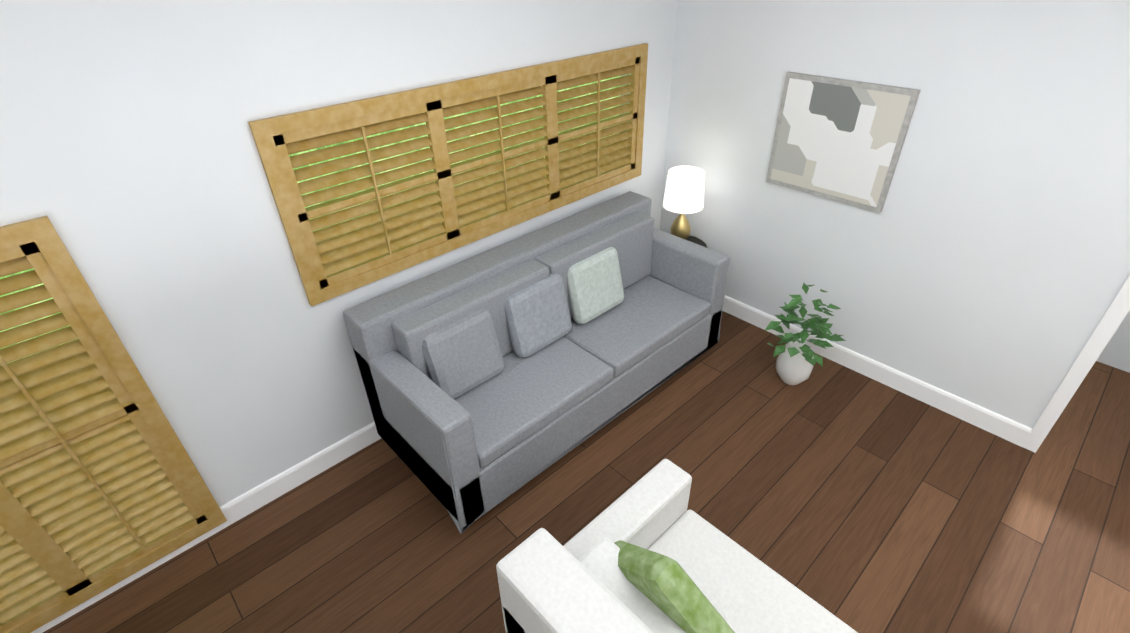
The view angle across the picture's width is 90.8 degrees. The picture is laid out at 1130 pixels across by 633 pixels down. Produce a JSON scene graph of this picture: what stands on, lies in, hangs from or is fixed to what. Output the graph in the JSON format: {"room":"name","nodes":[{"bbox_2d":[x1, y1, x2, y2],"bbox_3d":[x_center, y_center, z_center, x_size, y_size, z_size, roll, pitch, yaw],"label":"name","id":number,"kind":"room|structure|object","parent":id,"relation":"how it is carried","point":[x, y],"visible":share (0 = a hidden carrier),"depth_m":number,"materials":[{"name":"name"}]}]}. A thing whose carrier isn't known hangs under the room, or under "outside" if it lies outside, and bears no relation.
{"room":"living room","nodes":[
{"label":"living room","id":0,"kind":"room"},
{"bbox_2d":[0,0,1129,506],"bbox_3d":[0.686,1.678,-1.040,12.826,3.600,9.200,-29,43,-34],"label":"wall","id":1,"kind":"structure","parent":0,"point":[982,258],"depth_m":2.83,"materials":[{"name":"paint"}]},
{"bbox_2d":[0,215,226,632],"bbox_3d":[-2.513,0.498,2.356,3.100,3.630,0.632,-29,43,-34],"label":"window shutters","id":2,"kind":"object","parent":1,"relation":"attached to","point":[103,486],"visible":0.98,"depth_m":2.40,"materials":[{"name":"brown wood"}]},
{"bbox_2d":[31,422,380,632],"bbox_3d":[-2.655,1.529,2.387,9.600,0.140,0.018,-29,43,-34],"label":"baseboard","id":3,"kind":"structure","parent":1,"relation":"attached to","point":[365,436],"depth_m":3.14,"materials":[{"name":"white wood"}]},
{"bbox_2d":[766,72,920,212],"bbox_3d":[1.665,-1.085,3.450,0.034,0.710,0.770,-29,43,-34],"label":"wall art","id":4,"kind":"object","parent":1,"relation":"attached to","point":[839,140],"visible":0.89,"depth_m":3.40,"materials":[{"name":"grey paper"}]},
{"bbox_2d":[722,296,1032,446],"bbox_3d":[1.808,0.173,4.184,0.018,0.140,2.810,-29,43,-34],"label":"baseboard","id":5,"kind":"structure","parent":1,"relation":"attached to","point":[1010,430],"depth_m":3.75,"materials":[{"name":"white wood"}]},
{"bbox_2d":[1024,275,1129,452],"bbox_3d":[3.041,0.028,2.606,0.165,2.100,0.710,-29,43,-34],"label":"door frame","id":6,"kind":"structure","parent":1,"relation":"attached to","point":[1104,331],"depth_m":2.98,"materials":[{"name":"white wood"}]},
{"bbox_2d":[43,311,1129,632],"bbox_3d":[0.846,3.152,0.058,13.200,0.080,9.350,-29,43,-34],"label":"floor","id":7,"kind":"structure","parent":0,"point":[855,501],"depth_m":3.00,"materials":[{"name":"brown wood"}]},
{"bbox_2d":[343,191,729,533],"bbox_3d":[-0.017,0.109,3.574,2.340,1.020,0.920,-29,43,-34],"label":"sofa","id":8,"kind":"object","parent":7,"relation":"on","point":[471,456],"visible":0.9,"depth_m":3.23,"materials":[{"name":"fabric"}]},
{"bbox_2d":[422,309,503,398],"bbox_3d":[-0.565,0.209,3.106,0.440,0.412,0.194,-29,43,-34],"label":"pillow","id":9,"kind":"object","parent":8,"relation":"on","point":[462,356],"visible":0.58,"depth_m":3.04,"materials":[{"name":"grey fabric"}]},
{"bbox_2d":[505,274,571,357],"bbox_3d":[-0.165,-0.011,3.413,0.440,0.412,0.194,-29,43,-34],"label":"pillow","id":10,"kind":"object","parent":8,"relation":"on","point":[537,316],"visible":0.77,"depth_m":3.34,"materials":[{"name":"grey fabric"}]},
{"bbox_2d":[567,247,623,323],"bbox_3d":[0.199,-0.212,3.691,0.440,0.412,0.194,-29,43,-34],"label":"pillow","id":11,"kind":"object","parent":8,"relation":"on","point":[595,287],"visible":0.85,"depth_m":3.62,"materials":[{"name":"fabric"}]},
{"bbox_2d":[496,459,857,632],"bbox_3d":[0.903,1.459,1.683,0.950,0.880,2.340,-29,43,-34],"label":"sofa","id":12,"kind":"object","parent":7,"relation":"on","point":[548,582],"visible":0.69,"depth_m":2.13,"materials":[{"name":"fabric"}]},
{"bbox_2d":[614,540,734,632],"bbox_3d":[0.352,0.968,1.892,0.229,0.555,0.567,-29,43,-34],"label":"pillow","id":13,"kind":"object","parent":12,"relation":"on","point":[669,588],"visible":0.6,"depth_m":1.71,"materials":[{"name":"green fabric"}]},
{"bbox_2d":[765,283,845,384],"bbox_3d":[1.581,0.143,3.718,0.518,0.725,0.465,-29,43,-34],"label":"potted plant","id":14,"kind":"object","parent":7,"relation":"on","point":[796,361],"visible":1,"depth_m":3.66,"materials":[{"name":"green plant"}]},
{"bbox_2d":[663,166,706,247],"bbox_3d":[0.896,-0.563,4.377,0.440,1.180,0.440,-29,43,-34],"label":"lamp","id":15,"kind":"object","parent":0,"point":[684,192],"visible":0.5,"depth_m":4.07,"materials":[{"name":"white fabric"}]}
]}

